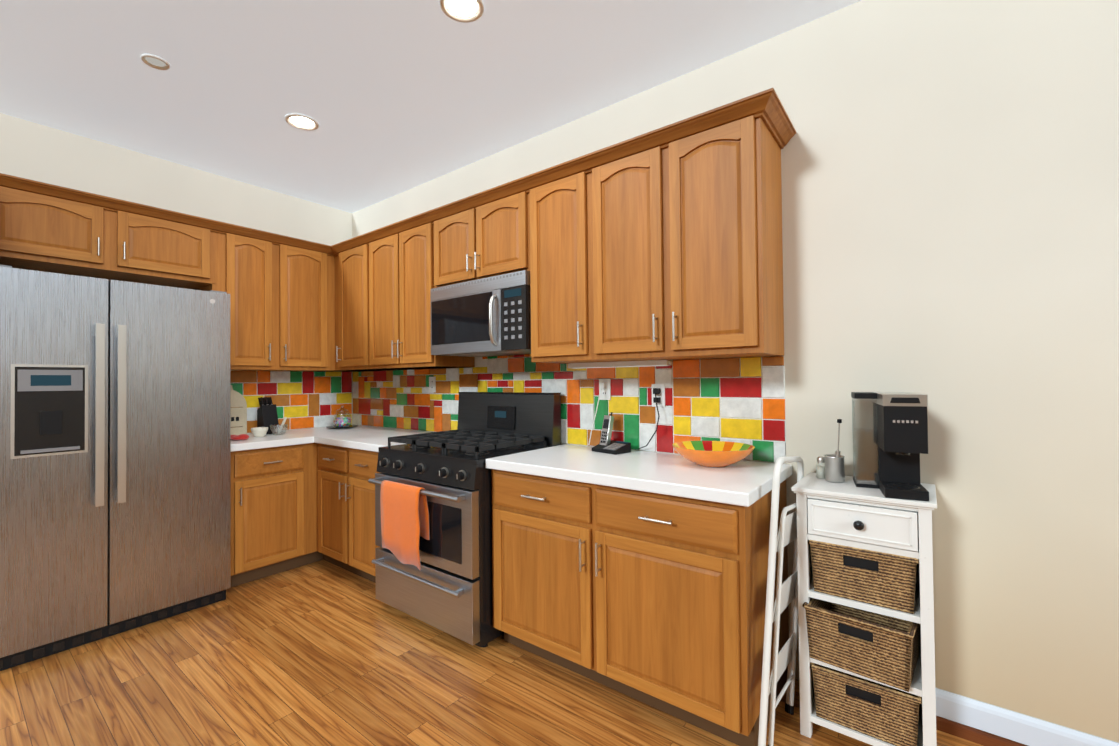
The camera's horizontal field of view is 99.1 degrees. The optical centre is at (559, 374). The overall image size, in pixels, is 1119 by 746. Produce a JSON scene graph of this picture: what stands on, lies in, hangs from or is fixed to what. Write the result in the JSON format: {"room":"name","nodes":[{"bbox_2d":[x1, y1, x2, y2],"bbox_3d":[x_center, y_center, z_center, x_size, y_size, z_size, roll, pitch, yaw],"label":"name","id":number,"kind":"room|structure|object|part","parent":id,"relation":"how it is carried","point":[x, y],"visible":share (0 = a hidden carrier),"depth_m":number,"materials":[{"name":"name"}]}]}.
{"room":"kitchen","nodes":[
{"label":"kitchen","id":0,"kind":"room"},
{"bbox_2d":[0,113,352,433],"bbox_3d":[-3.459,-0.046,2.195,0.120,2.790,5.200,-1,-1,37],"label":"wall","id":1,"kind":"structure","parent":0,"point":[30,150],"depth_m":3.15,"materials":[{"name":"paint"}]},
{"bbox_2d":[0,176,115,278],"bbox_3d":[-2.842,-0.779,2.631,0.347,0.374,0.486,-1,-1,37],"label":"upper cabinet","id":2,"kind":"object","parent":1,"relation":"attached to","point":[52,230],"depth_m":2.56,"materials":[{"name":"brown wood"}]},
{"bbox_2d":[108,204,211,289],"bbox_3d":[-2.535,-0.777,3.031,0.347,0.374,0.522,-1,-1,37],"label":"upper cabinet","id":3,"kind":"object","parent":1,"relation":"attached to","point":[154,248],"depth_m":2.92,"materials":[{"name":"brown wood"}]},
{"bbox_2d":[196,224,279,370],"bbox_3d":[-2.275,-0.496,3.363,0.347,0.932,0.379,-1,-1,37],"label":"upper cabinet","id":4,"kind":"object","parent":1,"relation":"attached to","point":[245,265],"depth_m":3.28,"materials":[{"name":"brown wood"}]},
{"bbox_2d":[230,371,353,432],"bbox_3d":[-2.176,0.208,3.736,0.030,0.466,1.170,-1,-1,37],"label":"tile backsplash","id":5,"kind":"structure","parent":1,"relation":"attached to","point":[308,399],"depth_m":3.85,"materials":[{"name":"multicoloured tile"}]},
{"bbox_2d":[280,240,331,370],"bbox_3d":[-2.049,-0.494,3.658,0.347,0.932,0.365,-1,-1,37],"label":"upper cabinet","id":6,"kind":"object","parent":1,"relation":"attached to","point":[305,334],"depth_m":3.57,"materials":[{"name":"brown wood"}]},
{"bbox_2d":[0,0,860,212],"bbox_3d":[-0.801,-1.555,0.179,6.840,0.120,5.460,-1,-1,37],"label":"ceiling","id":7,"kind":"structure","parent":0,"point":[393,97],"depth_m":2.32,"materials":[{"name":"paint"}]},
{"bbox_2d":[140,54,169,69],"bbox_3d":[-1.880,-1.451,2.221,0.106,0.010,0.106,-1,-1,37],"label":"recessed light","id":8,"kind":"object","parent":7,"relation":"in","point":[151,60],"visible":1,"depth_m":2.22,"materials":[{"name":"white"}]},
{"bbox_2d":[284,113,318,130],"bbox_3d":[-1.481,-1.448,2.746,0.176,0.010,0.176,-1,-1,37],"label":"recessed light","id":9,"kind":"object","parent":7,"relation":"in","point":[303,122],"visible":1,"depth_m":2.74,"materials":[{"name":"white"}]},
{"bbox_2d":[439,0,483,22],"bbox_3d":[-0.390,-1.470,1.907,0.176,0.010,0.176,-1,-1,37],"label":"recessed light","id":10,"kind":"object","parent":7,"relation":"in","point":[463,11],"visible":1,"depth_m":1.93,"materials":[{"name":"white"}]},
{"bbox_2d":[0,560,982,745],"bbox_3d":[-0.771,1.354,0.139,6.840,0.120,5.460,-1,-1,37],"label":"floor","id":11,"kind":"structure","parent":0,"point":[322,653],"depth_m":2.00,"materials":[{"name":"brown wood"}]},
{"bbox_2d":[0,265,230,670],"bbox_3d":[-2.500,0.428,2.660,0.760,1.835,0.948,-1,-1,37],"label":"refrigerator","id":12,"kind":"object","parent":11,"relation":"on","point":[115,480],"visible":1,"depth_m":2.41,"materials":[{"name":"grey metal"}]},
{"bbox_2d":[231,444,306,586],"bbox_3d":[-2.132,0.917,3.289,0.618,0.868,0.440,-1,-1,37],"label":"base cabinet","id":13,"kind":"object","parent":11,"relation":"on","point":[269,485],"depth_m":3.11,"materials":[{"name":"brown wood"}]},
{"bbox_2d":[230,429,313,451],"bbox_3d":[-2.105,0.459,3.303,0.660,0.045,0.510,-1,-1,37],"label":"countertop","id":14,"kind":"structure","parent":13,"relation":"on","point":[291,437],"depth_m":3.17,"materials":[{"name":"white stone"}]},
{"bbox_2d":[230,385,246,434],"bbox_3d":[-2.380,0.244,3.376,0.086,0.392,0.270,-1,-1,37],"label":"bag","id":15,"kind":"object","parent":14,"relation":"on","point":[238,414],"visible":0.23,"depth_m":3.41,"materials":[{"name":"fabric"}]},
{"bbox_2d":[230,434,248,439],"bbox_3d":[-2.115,0.414,3.147,0.140,0.040,0.100,-1,-1,37],"label":"cloth","id":16,"kind":"object","parent":14,"relation":"on","point":[240,437],"visible":0.96,"depth_m":3.11,"materials":[{"name":"red fabric"}]},
{"bbox_2d":[251,427,267,436],"bbox_3d":[-2.093,0.405,3.332,0.104,0.062,0.104,-1,-1,37],"label":"bowl","id":17,"kind":"object","parent":14,"relation":"on","point":[259,431],"visible":1,"depth_m":3.30,"materials":[{"name":"beige ceramic"}]},
{"bbox_2d":[257,397,278,434],"bbox_3d":[-2.161,0.305,3.535,0.162,0.269,0.100,-1,-1,37],"label":"knife block","id":18,"kind":"object","parent":14,"relation":"on","point":[267,415],"visible":0.9,"depth_m":3.51,"materials":[{"name":"black wood"}]},
{"bbox_2d":[270,417,287,434],"bbox_3d":[-2.022,0.373,3.441,0.116,0.129,0.116,-1,-1,37],"label":"glass bowl","id":19,"kind":"object","parent":14,"relation":"on","point":[280,429],"visible":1,"depth_m":3.43,"materials":[{"name":"clear glass"}]},
{"bbox_2d":[319,444,379,582],"bbox_3d":[-1.150,0.907,3.303,0.864,0.868,0.618,-1,-1,37],"label":"base cabinet","id":20,"kind":"object","parent":11,"relation":"on","point":[346,495],"depth_m":3.10,"materials":[{"name":"brown wood"}]},
{"bbox_2d":[298,425,430,451],"bbox_3d":[-1.417,0.455,3.499,1.514,0.045,0.638,-1,-1,37],"label":"countertop","id":21,"kind":"structure","parent":20,"relation":"on","point":[368,438],"depth_m":3.33,"materials":[{"name":"white stone"}]},
{"bbox_2d":[326,405,358,428],"bbox_3d":[-1.778,0.348,3.909,0.244,0.186,0.244,-1,-1,37],"label":"candy jar","id":22,"kind":"object","parent":21,"relation":"on","point":[343,422],"visible":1,"depth_m":3.87,"materials":[{"name":"clear glass"}]},
{"bbox_2d":[368,392,560,647],"bbox_3d":[-0.543,0.719,2.711,0.819,1.214,0.770,-1,-1,37],"label":"range","id":23,"kind":"object","parent":11,"relation":"on","point":[432,561],"visible":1,"depth_m":2.43,"materials":[{"name":"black metal"}]},
{"bbox_2d":[380,480,429,569],"bbox_3d":[-0.806,0.768,2.472,0.327,0.405,0.073,-1,-1,37],"label":"towel","id":24,"kind":"object","parent":23,"relation":"hanging from","point":[405,510],"depth_m":2.43,"materials":[{"name":"orange fabric"}]},
{"bbox_2d":[492,469,788,745],"bbox_3d":[0.324,0.877,2.174,1.193,0.868,0.618,-1,-1,37],"label":"base cabinet","id":25,"kind":"object","parent":11,"relation":"on","point":[656,601],"depth_m":1.81,"materials":[{"name":"brown wood"}]},
{"bbox_2d":[486,444,791,506],"bbox_3d":[0.322,0.419,2.166,1.219,0.045,0.638,-1,-1,37],"label":"countertop","id":26,"kind":"structure","parent":25,"relation":"on","point":[744,483],"depth_m":1.95,"materials":[{"name":"white stone"}]},
{"bbox_2d":[592,412,630,454],"bbox_3d":[0.265,0.300,2.466,0.116,0.200,0.170,0,-1,-40],"label":"cordless phone","id":27,"kind":"object","parent":26,"relation":"on","point":[607,445],"visible":1,"depth_m":2.48,"materials":[{"name":"black plastic"}]},
{"bbox_2d":[672,441,754,466],"bbox_3d":[0.660,0.350,2.059,0.340,0.083,0.340,-1,-1,37],"label":"fruit bowl","id":28,"kind":"object","parent":26,"relation":"on","point":[714,453],"visible":1,"depth_m":1.99,"materials":[{"name":"ceramic"}]},
{"bbox_2d":[758,456,803,745],"bbox_3d":[0.807,0.794,1.718,0.069,1.014,0.532,-1,-1,37],"label":"step stool","id":29,"kind":"object","parent":11,"relation":"on","point":[786,596],"visible":0.85,"depth_m":1.60,"materials":[{"name":"white metal"}]},
{"bbox_2d":[792,472,936,745],"bbox_3d":[1.103,0.852,1.720,0.414,0.889,0.382,-1,-1,37],"label":"storage cabinet","id":30,"kind":"object","parent":11,"relation":"on","point":[866,619],"visible":0.98,"depth_m":1.61,"materials":[{"name":"paint"}]},
{"bbox_2d":[816,456,824,478],"bbox_3d":[1.029,0.366,1.877,0.038,0.085,0.037,-1,-1,37],"label":"shaker","id":31,"kind":"object","parent":30,"relation":"on","point":[820,472],"visible":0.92,"depth_m":1.87,"materials":[{"name":"clear glass"}]},
{"bbox_2d":[824,419,844,482],"bbox_3d":[1.050,0.290,1.824,0.070,0.237,0.070,-1,-1,37],"label":"milk frother","id":32,"kind":"object","parent":30,"relation":"on","point":[834,469],"visible":1,"depth_m":1.80,"materials":[{"name":"silver metal"}]},
{"bbox_3d":[1.002,0.505,1.598,0.032,0.032,0.030,-1,-1,37],"label":"knob","id":33,"kind":"part","parent":30,"relation":"part of","materials":[{"name":"black metal"}]},
{"bbox_2d":[802,597,920,691],"bbox_3d":[1.084,0.909,1.701,0.320,0.190,0.308,-1,-1,42],"label":"basket","id":34,"kind":"object","parent":30,"relation":"on","point":[884,649],"depth_m":1.61,"materials":[{"name":"wicker"}]},
{"bbox_2d":[808,540,918,613],"bbox_3d":[1.105,0.682,1.730,0.320,0.184,0.308,-1,-1,37],"label":"basket","id":35,"kind":"object","parent":30,"relation":"on","point":[869,577],"depth_m":1.62,"materials":[{"name":"wicker"}]},
{"bbox_2d":[810,662,921,745],"bbox_3d":[1.110,1.125,1.724,0.320,0.185,0.308,-1,-1,37],"label":"basket","id":36,"kind":"object","parent":30,"relation":"on","point":[866,709],"depth_m":1.62,"materials":[{"name":"wicker"}]},
{"bbox_2d":[851,392,928,500],"bbox_3d":[1.150,0.236,1.678,0.187,0.338,0.292,-1,-1,27],"label":"coffee maker","id":37,"kind":"object","parent":30,"relation":"on","point":[898,426],"visible":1,"depth_m":1.63,"materials":[{"name":"black plastic"}]},
{"bbox_2d":[352,0,1118,742],"bbox_3d":[0.826,-0.088,2.262,6.840,2.790,0.120,-1,-1,37],"label":"wall","id":38,"kind":"structure","parent":0,"point":[950,206],"depth_m":1.70,"materials":[{"name":"paint"}]},
{"bbox_2d":[340,236,371,371],"bbox_3d":[-1.411,-0.500,3.682,0.472,0.932,0.348,-1,-1,37],"label":"upper cabinet","id":39,"kind":"object","parent":38,"relation":"attached to","point":[356,257],"depth_m":3.54,"materials":[{"name":"brown wood"}]},
{"bbox_2d":[372,224,431,370],"bbox_3d":[-1.127,-0.506,3.465,0.493,0.932,0.348,-1,-1,37],"label":"upper cabinet","id":40,"kind":"object","parent":38,"relation":"attached to","point":[387,247],"depth_m":3.29,"materials":[{"name":"brown wood"}]},
{"bbox_2d":[404,216,474,368],"bbox_3d":[-0.856,-0.512,3.257,0.416,0.932,0.348,-1,-1,37],"label":"upper cabinet","id":41,"kind":"object","parent":38,"relation":"attached to","point":[417,233],"depth_m":3.09,"materials":[{"name":"brown wood"}]},
{"bbox_2d":[432,200,483,287],"bbox_3d":[-0.515,-0.761,2.997,0.449,0.447,0.348,-1,-1,37],"label":"upper cabinet","id":42,"kind":"object","parent":38,"relation":"attached to","point":[455,231],"depth_m":2.86,"materials":[{"name":"brown wood"}]},
{"bbox_2d":[480,180,527,277],"bbox_3d":[-0.244,-0.767,2.789,0.461,0.447,0.348,-1,-1,37],"label":"upper cabinet","id":43,"kind":"object","parent":38,"relation":"attached to","point":[504,213],"depth_m":2.62,"materials":[{"name":"brown wood"}]},
{"bbox_2d":[430,270,530,356],"bbox_3d":[-0.394,-0.330,2.858,0.789,0.415,0.414,-1,-1,37],"label":"microwave","id":44,"kind":"object","parent":43,"relation":"attached to","point":[489,316],"visible":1,"depth_m":2.69,"materials":[{"name":"grey metal"}]},
{"bbox_2d":[528,160,591,363],"bbox_3d":[0.094,-0.531,2.529,0.385,0.932,0.348,-1,-1,37],"label":"upper cabinet","id":45,"kind":"object","parent":38,"relation":"attached to","point":[560,274],"depth_m":2.38,"materials":[{"name":"brown wood"}]},
{"bbox_2d":[568,360,671,368],"bbox_3d":[0.307,-0.051,2.530,0.610,0.029,0.063,-1,-1,37],"label":"under-cabinet light","id":46,"kind":"object","parent":45,"relation":"attached to","point":[645,363],"visible":0.98,"depth_m":2.48,"materials":[{"name":"white plastic"}]},
{"bbox_2d":[354,354,785,463],"bbox_3d":[-0.427,0.149,3.139,3.534,0.535,0.009,-1,-1,37],"label":"tile backsplash","id":47,"kind":"structure","parent":38,"relation":"attached to","point":[740,400],"depth_m":2.54,"materials":[{"name":"multicoloured tile"}]},
{"bbox_2d":[429,377,435,391],"bbox_3d":[-0.939,0.077,3.523,0.072,0.116,0.007,-1,-1,37],"label":"electrical outlet","id":48,"kind":"object","parent":47,"relation":"attached to","point":[432,384],"visible":1,"depth_m":3.52,"materials":[{"name":"white plastic"}]},
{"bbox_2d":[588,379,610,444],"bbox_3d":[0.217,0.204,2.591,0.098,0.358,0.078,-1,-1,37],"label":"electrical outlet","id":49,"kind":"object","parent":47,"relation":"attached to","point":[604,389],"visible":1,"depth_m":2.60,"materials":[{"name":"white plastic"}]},
{"bbox_2d":[638,384,664,448],"bbox_3d":[0.452,0.219,2.414,0.147,0.338,0.073,-1,-1,37],"label":"electrical outlet","id":50,"kind":"object","parent":47,"relation":"attached to","point":[658,395],"visible":1,"depth_m":2.40,"materials":[{"name":"white plastic"}]},
{"bbox_2d":[588,132,667,361],"bbox_3d":[0.402,-0.537,2.293,0.391,0.932,0.348,-1,-1,37],"label":"upper cabinet","id":51,"kind":"object","parent":38,"relation":"attached to","point":[663,243],"depth_m":2.15,"materials":[{"name":"brown wood"}]},
{"bbox_2d":[664,100,783,359],"bbox_3d":[0.711,-0.544,2.056,0.388,0.932,0.348,-1,-1,37],"label":"upper cabinet","id":52,"kind":"object","parent":38,"relation":"attached to","point":[725,249],"depth_m":1.91,"materials":[{"name":"brown wood"}]},
{"bbox_2d":[935,688,1118,745],"bbox_3d":[2.225,1.205,1.095,2.998,0.142,0.017,-1,-1,37],"label":"baseboard","id":53,"kind":"structure","parent":38,"relation":"attached to","point":[974,720],"depth_m":1.64,"materials":[{"name":"white paint"}]}
]}

